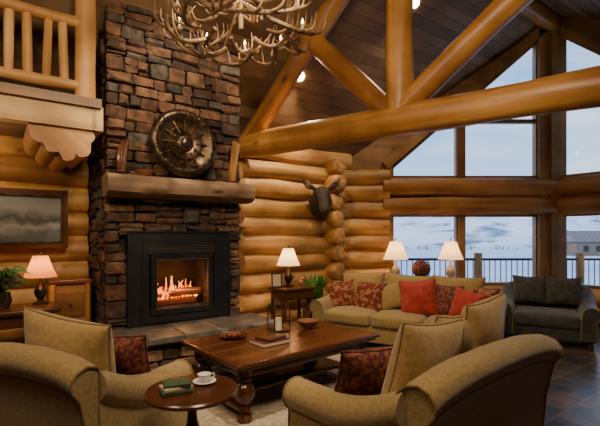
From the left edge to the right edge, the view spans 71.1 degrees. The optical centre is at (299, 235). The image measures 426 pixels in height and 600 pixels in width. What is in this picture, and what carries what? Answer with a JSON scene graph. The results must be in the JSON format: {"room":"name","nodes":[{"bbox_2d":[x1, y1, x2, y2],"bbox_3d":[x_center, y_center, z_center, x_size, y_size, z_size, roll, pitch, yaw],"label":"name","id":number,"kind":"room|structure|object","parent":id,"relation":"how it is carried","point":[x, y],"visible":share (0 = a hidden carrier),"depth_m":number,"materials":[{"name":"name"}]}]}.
{"room":"log cabin living room","nodes":[
{"label":"log cabin living room","id":0,"kind":"room"},
{"bbox_2d":[0,135,91,343],"bbox_3d":[-3.946,0.007,4.289,4.000,3.055,0.377,0,0,-36],"label":"wall","id":1,"kind":"structure","parent":0,"point":[18,169],"depth_m":4.82,"materials":[{"name":"orange wood"}]},
{"bbox_2d":[0,187,67,248],"bbox_3d":[-3.055,-0.190,4.628,0.880,0.660,0.075,0,0,-36],"label":"framed landscape painting","id":2,"kind":"object","parent":1,"relation":"attached to","point":[29,218],"visible":1,"depth_m":4.67,"materials":[{"name":"brown wood"}]},
{"bbox_2d":[0,82,102,139],"bbox_3d":[-3.794,-1.215,3.705,3.560,0.310,1.300,0,0,-36],"label":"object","id":3,"kind":"structure","parent":0,"point":[20,105],"depth_m":4.00,"materials":[{"name":"brown wood"}]},
{"bbox_2d":[0,0,95,97],"bbox_3d":[-3.502,-1.930,3.261,3.510,1.140,0.207,0,0,-36],"label":"log railing","id":4,"kind":"object","parent":3,"relation":"on","point":[84,20],"visible":1,"depth_m":4.02,"materials":[{"name":"brown wood"}]},
{"bbox_2d":[23,122,94,171],"bbox_3d":[-2.570,-0.898,4.445,0.570,0.326,0.900,0,0,-36],"label":"corbel","id":5,"kind":"object","parent":3,"relation":"attached to","point":[57,148],"visible":1,"depth_m":4.13,"materials":[{"name":"brown wood"}]},
{"bbox_2d":[234,149,351,319],"bbox_3d":[-0.316,-0.005,6.710,3.120,3.065,0.726,0,0,-36],"label":"wall","id":6,"kind":"structure","parent":0,"point":[279,216],"depth_m":6.84,"materials":[{"name":"orange wood"}]},
{"bbox_2d":[301,177,340,217],"bbox_3d":[0.354,-0.627,6.742,0.675,0.659,0.804,0,0,-4],"label":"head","id":7,"kind":"object","parent":6,"relation":"attached to","point":[320,202],"visible":1,"depth_m":6.75},
{"bbox_2d":[0,0,599,155],"bbox_3d":[1.294,-2.581,3.202,11.400,3.038,8.394,0,0,-36],"label":"ceiling","id":8,"kind":"structure","parent":0,"point":[359,33],"depth_m":6.22,"materials":[{"name":"brown wood"}]},
{"bbox_2d":[298,73,304,80],"bbox_3d":[0.004,-2.313,6.098,0.139,0.115,0.103,0,0,-30],"label":"recessed light","id":9,"kind":"object","parent":8,"relation":"in","point":[302,76],"visible":0.53,"depth_m":6.11,"materials":[{"name":"white"}]},
{"bbox_2d":[413,0,418,7],"bbox_3d":[1.687,-3.408,6.147,0.139,0.115,0.103,0,0,-30],"label":"recessed light","id":10,"kind":"object","parent":8,"relation":"in","point":[415,2],"visible":0.88,"depth_m":6.15,"materials":[{"name":"white"}]},
{"bbox_2d":[239,0,599,158],"bbox_3d":[2.350,-2.502,4.029,8.348,2.696,0.374,0,0,35],"label":"roof truss","id":11,"kind":"object","parent":8,"relation":"attached to","point":[407,107],"visible":0.94,"depth_m":4.73,"materials":[{"name":"brown wood"}]},
{"bbox_2d":[519,0,563,30],"bbox_3d":[0.285,-3.860,4.505,11.100,0.306,0.304,0,0,-36],"label":"log","id":12,"kind":"object","parent":8,"relation":"attached to","point":[535,12],"visible":0.68,"depth_m":7.22,"materials":[{"name":"brown wood"}]},
{"bbox_2d":[154,0,325,66],"bbox_3d":[-0.514,-2.762,3.688,1.485,2.106,1.452,0,0,0],"label":"antler chandelier","id":13,"kind":"object","parent":12,"relation":"hanging from","point":[221,9],"visible":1,"depth_m":3.70,"materials":[{"name":"beige"}]},
{"bbox_2d":[217,324,599,425],"bbox_3d":[1.216,1.550,3.266,11.150,0.100,8.300,0,0,-36],"label":"floor","id":14,"kind":"structure","parent":0,"point":[573,394],"depth_m":4.19,"materials":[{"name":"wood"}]},
{"bbox_2d":[0,301,60,329],"bbox_3d":[-2.732,1.087,3.945,0.800,0.825,0.500,0,0,-36],"label":"console table","id":15,"kind":"object","parent":14,"relation":"on","point":[12,317],"visible":0.29,"depth_m":3.82,"materials":[{"name":"brown wood"}]},
{"bbox_2d":[0,266,30,309],"bbox_3d":[-2.766,0.478,3.880,0.449,0.391,0.453,0,0,0],"label":"potted plant","id":16,"kind":"object","parent":15,"relation":"on","point":[8,279],"visible":1,"depth_m":3.87,"materials":[{"name":"green plant"}]},
{"bbox_2d":[23,252,56,304],"bbox_3d":[-2.592,0.417,4.195,0.296,0.514,0.296,0,0,0],"label":"table lamp","id":17,"kind":"object","parent":15,"relation":"on","point":[40,267],"visible":0.99,"depth_m":4.14,"materials":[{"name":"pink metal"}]},
{"bbox_2d":[45,276,91,321],"bbox_3d":[-2.605,0.988,4.723,0.420,1.025,0.409,0,0,-36],"label":"base cabinet","id":18,"kind":"object","parent":14,"relation":"on","point":[72,294],"visible":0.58,"depth_m":4.60,"materials":[{"name":"pine wood"},{"name":"dark walnut"}]},
{"bbox_2d":[0,307,192,425],"bbox_3d":[-1.481,0.977,2.799,1.159,1.046,0.958,0,0,22],"label":"armchair","id":19,"kind":"object","parent":14,"relation":"on","point":[67,371],"visible":0.94,"depth_m":2.44,"materials":[{"name":"beige fabric"}]},
{"bbox_2d":[88,0,240,329],"bbox_3d":[-1.684,-0.695,5.277,1.668,4.410,1.052,0,0,-36],"label":"stone chimney","id":20,"kind":"object","parent":14,"relation":"on","point":[141,76],"visible":0.53,"depth_m":4.71,"materials":[{"name":"brown stone"}]},
{"bbox_2d":[125,230,230,327],"bbox_3d":[-1.523,0.460,5.080,1.210,1.040,0.644,0,0,-36],"label":"fireplace insert","id":21,"kind":"object","parent":20,"relation":"in","point":[200,258],"visible":0.97,"depth_m":4.86,"materials":[{"name":"black metal"}]},
{"bbox_2d":[158,277,200,305],"bbox_3d":[-1.520,0.667,5.088,0.633,0.382,0.302,0,0,-36],"label":"fire","id":22,"kind":"object","parent":21,"relation":"on","point":[171,295],"visible":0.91,"depth_m":5.05,"materials":[{"name":"orange wood"}]},
{"bbox_2d":[102,172,255,203],"bbox_3d":[-1.307,-0.519,4.773,1.680,0.243,0.310,0,0,-36],"label":"mantel","id":23,"kind":"object","parent":20,"relation":"attached to","point":[117,185],"visible":1,"depth_m":4.59,"materials":[{"name":"brown wood"}]},
{"bbox_2d":[111,138,130,173],"bbox_3d":[-1.851,-0.834,4.349,0.200,0.378,0.100,0,0,-36],"label":"driftwood sculpture","id":24,"kind":"object","parent":23,"relation":"on","point":[123,149],"visible":0.96,"depth_m":4.34,"materials":[{"name":"brown wood"}]},
{"bbox_2d":[134,169,153,175],"bbox_3d":[-1.660,-0.672,4.476,0.200,0.055,0.200,0,0,-36],"label":"terracotta dish","id":25,"kind":"object","parent":23,"relation":"on","point":[146,172],"visible":0.95,"depth_m":4.41,"materials":[{"name":"brown ceramic"}]},
{"bbox_2d":[149,109,215,176],"bbox_3d":[-1.290,-1.046,4.716,0.770,0.770,0.122,0,0,-36],"label":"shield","id":26,"kind":"object","parent":23,"relation":"on","point":[182,142],"visible":1,"depth_m":4.69,"materials":[{"name":"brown metal"}]},
{"bbox_2d":[226,141,239,182],"bbox_3d":[-0.815,-0.905,5.128,0.173,0.524,0.070,0,0,-36],"label":"ornament","id":27,"kind":"object","parent":23,"relation":"on","point":[235,147],"visible":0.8,"depth_m":5.12,"materials":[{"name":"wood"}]},
{"bbox_2d":[112,313,273,374],"bbox_3d":[-1.185,1.248,4.598,1.882,0.525,0.672,0,0,-36],"label":"stone hearth","id":28,"kind":"object","parent":14,"relation":"on","point":[164,346],"visible":0.18,"depth_m":4.39,"materials":[{"name":"stone"}]},
{"bbox_2d":[197,354,340,425],"bbox_3d":[-0.040,1.492,3.580,3.000,0.015,2.100,0,0,-38],"label":"rug","id":29,"kind":"object","parent":14,"relation":"on","point":[268,408],"visible":0.11,"depth_m":3.57,"materials":[{"name":"beige carpet"}]},
{"bbox_2d":[144,374,238,425],"bbox_3d":[-0.630,1.195,2.460,0.536,0.607,0.536,0,0,0],"label":"round pedestal table","id":30,"kind":"object","parent":29,"relation":"on","point":[216,393],"visible":0.84,"depth_m":2.35,"materials":[{"name":"brown wood"}]},
{"bbox_2d":[158,377,192,397],"bbox_3d":[-0.710,0.861,2.400,0.173,0.060,0.132,0,0,-29],"label":"book stack","id":31,"kind":"object","parent":30,"relation":"on","point":[177,386],"visible":1,"depth_m":2.36,"materials":[{"name":"green paper"}]},
{"bbox_2d":[193,371,215,384],"bbox_3d":[-0.580,0.864,2.550,0.140,0.055,0.140,0,0,-34],"label":"teacup","id":32,"kind":"object","parent":30,"relation":"on","point":[204,378],"visible":1,"depth_m":2.54,"materials":[{"name":"white ceramic"}]},
{"bbox_2d":[181,320,379,423],"bbox_3d":[-0.160,1.233,4.100,1.660,0.504,1.040,0,0,-40],"label":"coffee table","id":33,"kind":"object","parent":29,"relation":"on","point":[257,368],"visible":0.66,"depth_m":3.81,"materials":[{"name":"brown wood"}]},
{"bbox_2d":[219,330,247,339],"bbox_3d":[-0.640,0.951,4.050,0.270,0.058,0.268,0,0,0],"label":"dish","id":34,"kind":"object","parent":33,"relation":"on","point":[230,335],"visible":1,"depth_m":4.02,"materials":[{"name":"brown wood"}]},
{"bbox_2d":[250,332,289,347],"bbox_3d":[-0.274,0.948,3.847,0.300,0.064,0.222,0,0,-40],"label":"stacked books","id":35,"kind":"object","parent":33,"relation":"on","point":[270,339],"visible":1,"depth_m":3.79,"materials":[{"name":"brown paper"}]},
{"bbox_2d":[267,293,289,332],"bbox_3d":[-0.222,0.788,4.361,0.184,0.384,0.182,0,0,-29],"label":"candle lantern","id":36,"kind":"object","parent":33,"relation":"on","point":[278,321],"visible":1,"depth_m":4.33,"materials":[{"name":"brown metal"}]},
{"bbox_2d":[297,318,318,328],"bbox_3d":[0.085,0.938,4.462,0.240,0.085,0.238,0,0,0],"label":"decorative bowl","id":37,"kind":"object","parent":33,"relation":"on","point":[306,323],"visible":1,"depth_m":4.42,"materials":[{"name":"wood"}]},
{"bbox_2d":[282,292,562,425],"bbox_3d":[0.857,0.952,2.749,1.659,1.096,1.048,0,0,-40],"label":"loveseat","id":38,"kind":"object","parent":29,"relation":"on","point":[460,370],"visible":1,"depth_m":2.34,"materials":[{"name":"beige fabric"}]},
{"bbox_2d":[268,284,315,322],"bbox_3d":[-0.113,1.124,6.193,0.580,0.752,0.420,0,0,-36],"label":"end table","id":39,"kind":"object","parent":14,"relation":"on","point":[297,292],"visible":0.54,"depth_m":6.08,"materials":[{"name":"brown wood"}]},
{"bbox_2d":[271,273,281,287],"bbox_3d":[-0.336,0.640,6.083,0.160,0.210,0.032,0,0,-17],"label":"picture frame","id":40,"kind":"object","parent":39,"relation":"on","point":[276,278],"visible":1,"depth_m":6.08,"materials":[{"name":"brown metal"}]},
{"bbox_2d":[277,245,299,286],"bbox_3d":[-0.173,0.443,6.223,0.350,0.606,0.350,0,0,0],"label":"table lamp","id":41,"kind":"object","parent":39,"relation":"on","point":[288,257],"visible":1,"depth_m":6.14,"materials":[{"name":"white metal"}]},
{"bbox_2d":[299,277,304,285],"bbox_3d":[0.029,0.676,6.273,0.095,0.140,0.070,0,0,0],"label":"figurine","id":42,"kind":"object","parent":39,"relation":"on","point":[301,282],"visible":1,"depth_m":6.25,"materials":[{"name":"ceramic"}]},
{"bbox_2d":[302,272,326,317],"bbox_3d":[0.222,1.039,6.630,0.422,0.923,0.431,0,0,0],"label":"plant","id":43,"kind":"object","parent":14,"relation":"on","point":[319,283],"visible":0.38,"depth_m":6.54,"materials":[{"name":"green plant"}]},
{"bbox_2d":[309,272,507,345],"bbox_3d":[1.458,1.008,5.774,2.479,0.984,1.048,0,0,30],"label":"sofa","id":44,"kind":"object","parent":14,"relation":"on","point":[369,302],"visible":0.72,"depth_m":5.58,"materials":[{"name":"beige fabric"}]},
{"bbox_2d":[501,275,599,350],"bbox_3d":[3.587,1.049,6.127,1.239,0.902,1.048,0,0,30],"label":"loveseat","id":45,"kind":"object","parent":14,"relation":"on","point":[561,309],"visible":0.93,"depth_m":5.92,"materials":[{"name":"fabric"}]},
{"bbox_3d":[2.100,1.140,7.200,1.900,0.720,0.360,0,0,0],"label":"console table","id":46,"kind":"object","parent":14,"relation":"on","visible":0},
{"bbox_2d":[383,238,407,273],"bbox_3d":[1.640,0.410,7.200,0.426,0.738,0.426,0,0,0],"label":"table lamp","id":47,"kind":"object","parent":46,"relation":"on","point":[395,251],"visible":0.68,"depth_m":7.09,"materials":[{"name":"white fabric"}]},
{"bbox_2d":[412,259,430,275],"bbox_3d":[2.060,0.584,7.170,0.299,0.390,0.299,0,0,31],"label":"woven ball","id":48,"kind":"object","parent":46,"relation":"on","point":[420,267],"visible":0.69,"depth_m":7.07,"materials":[{"name":"brown wicker"}]},
{"bbox_2d":[438,238,463,276],"bbox_3d":[2.580,0.410,7.200,0.426,0.738,0.426,0,0,0],"label":"table lamp","id":49,"kind":"object","parent":46,"relation":"on","point":[450,251],"visible":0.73,"depth_m":7.10,"materials":[{"name":"white fabric"}]},
{"bbox_2d":[343,17,566,290],"bbox_3d":[2.600,-1.241,7.707,4.400,5.518,0.391,0,0,0],"label":"wall","id":50,"kind":"structure","parent":0,"point":[374,196],"depth_m":7.58,"materials":[{"name":"wood"},{"name":"plank"}]},
{"bbox_2d":[393,128,457,177],"bbox_3d":[2.280,-1.678,7.720,1.260,1.275,0.120,0,0,0],"label":"window","id":51,"kind":"structure","parent":50,"relation":"in","point":[425,138],"depth_m":7.66,"materials":[{"name":"brown wood"}]},
{"bbox_2d":[393,215,457,277],"bbox_3d":[2.280,0.250,7.720,1.260,1.320,0.120,0,0,0],"label":"window","id":52,"kind":"structure","parent":50,"relation":"in","point":[455,217],"depth_m":7.66,"materials":[{"name":"brown wood"}]},
{"bbox_2d":[465,40,536,177],"bbox_3d":[3.660,-2.308,7.720,1.400,2.537,0.120,0,0,0],"label":"window","id":53,"kind":"structure","parent":50,"relation":"in","point":[533,121],"depth_m":7.67,"materials":[{"name":"brown wood"}]},
{"bbox_2d":[465,215,536,285],"bbox_3d":[3.660,0.250,7.720,1.400,1.320,0.120,0,0,0],"label":"window","id":54,"kind":"structure","parent":50,"relation":"in","point":[534,217],"depth_m":7.66,"materials":[{"name":"brown wood"}]},
{"bbox_2d":[558,19,599,323],"bbox_3d":[6.356,-1.241,5.455,0.375,5.517,5.800,0,0,-36],"label":"wall","id":55,"kind":"structure","parent":0,"point":[581,194],"depth_m":7.29,"materials":[{"name":"brown wood"}]},
{"bbox_2d":[564,214,599,288],"bbox_3d":[5.113,0.250,7.166,0.120,1.320,1.190,0,0,-36],"label":"window","id":56,"kind":"structure","parent":55,"relation":"in","point":[590,286],"depth_m":7.24,"materials":[{"name":"brown wood"}]},
{"bbox_2d":[564,171,599,176],"bbox_3d":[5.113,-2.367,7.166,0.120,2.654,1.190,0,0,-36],"label":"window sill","id":57,"kind":"structure","parent":55,"relation":"in","point":[596,172],"depth_m":7.33,"materials":[{"name":"brown wood"}]},
{"label":"outside","id":58,"kind":"structure","parent":0,"visible":0},
{"bbox_3d":[5.800,1.640,9.530,10.400,0.040,3.100,0,0,0],"label":"deck","id":59,"kind":"object","parent":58,"visible":0},
{"bbox_2d":[394,253,599,284],"bbox_3d":[5.800,1.010,9.899,10.400,1.220,0.191,0,0,0],"label":"deck railing","id":60,"kind":"object","parent":59,"relation":"on","point":[579,259],"visible":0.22,"depth_m":9.88,"materials":[{"name":"black metal"}]},
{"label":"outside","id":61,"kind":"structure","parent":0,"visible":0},
{"bbox_2d":[394,248,599,284],"bbox_3d":[170.000,5.600,101.500,460.000,0.200,175.000,0,0,0],"label":"snow field","id":62,"kind":"structure","parent":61,"point":[410,252],"depth_m":81.06,"materials":[{"name":"white snow"}]},
{"bbox_2d":[406,245,517,249],"bbox_3d":[93.573,4.402,177.088,133.923,2.196,18.436,0,0,0],"label":"conifers","id":63,"kind":"object","parent":62,"relation":"on","point":[426,245],"visible":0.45,"depth_m":175.85,"materials":[{"name":"green plant"}]},
{"bbox_2d":[567,231,599,255],"bbox_3d":[82.000,2.000,120.000,15.200,7.000,9.200,0,0,-9],"label":"barn","id":64,"kind":"object","parent":62,"relation":"on","point":[587,242],"visible":0.83,"depth_m":115.97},
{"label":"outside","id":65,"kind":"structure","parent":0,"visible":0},
{"bbox_2d":[394,216,599,247],"bbox_3d":[200.000,-10.260,307.000,520.000,31.560,234.000,0,0,0],"label":"sky","id":66,"kind":"structure","parent":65,"point":[413,232],"depth_m":248.84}
]}

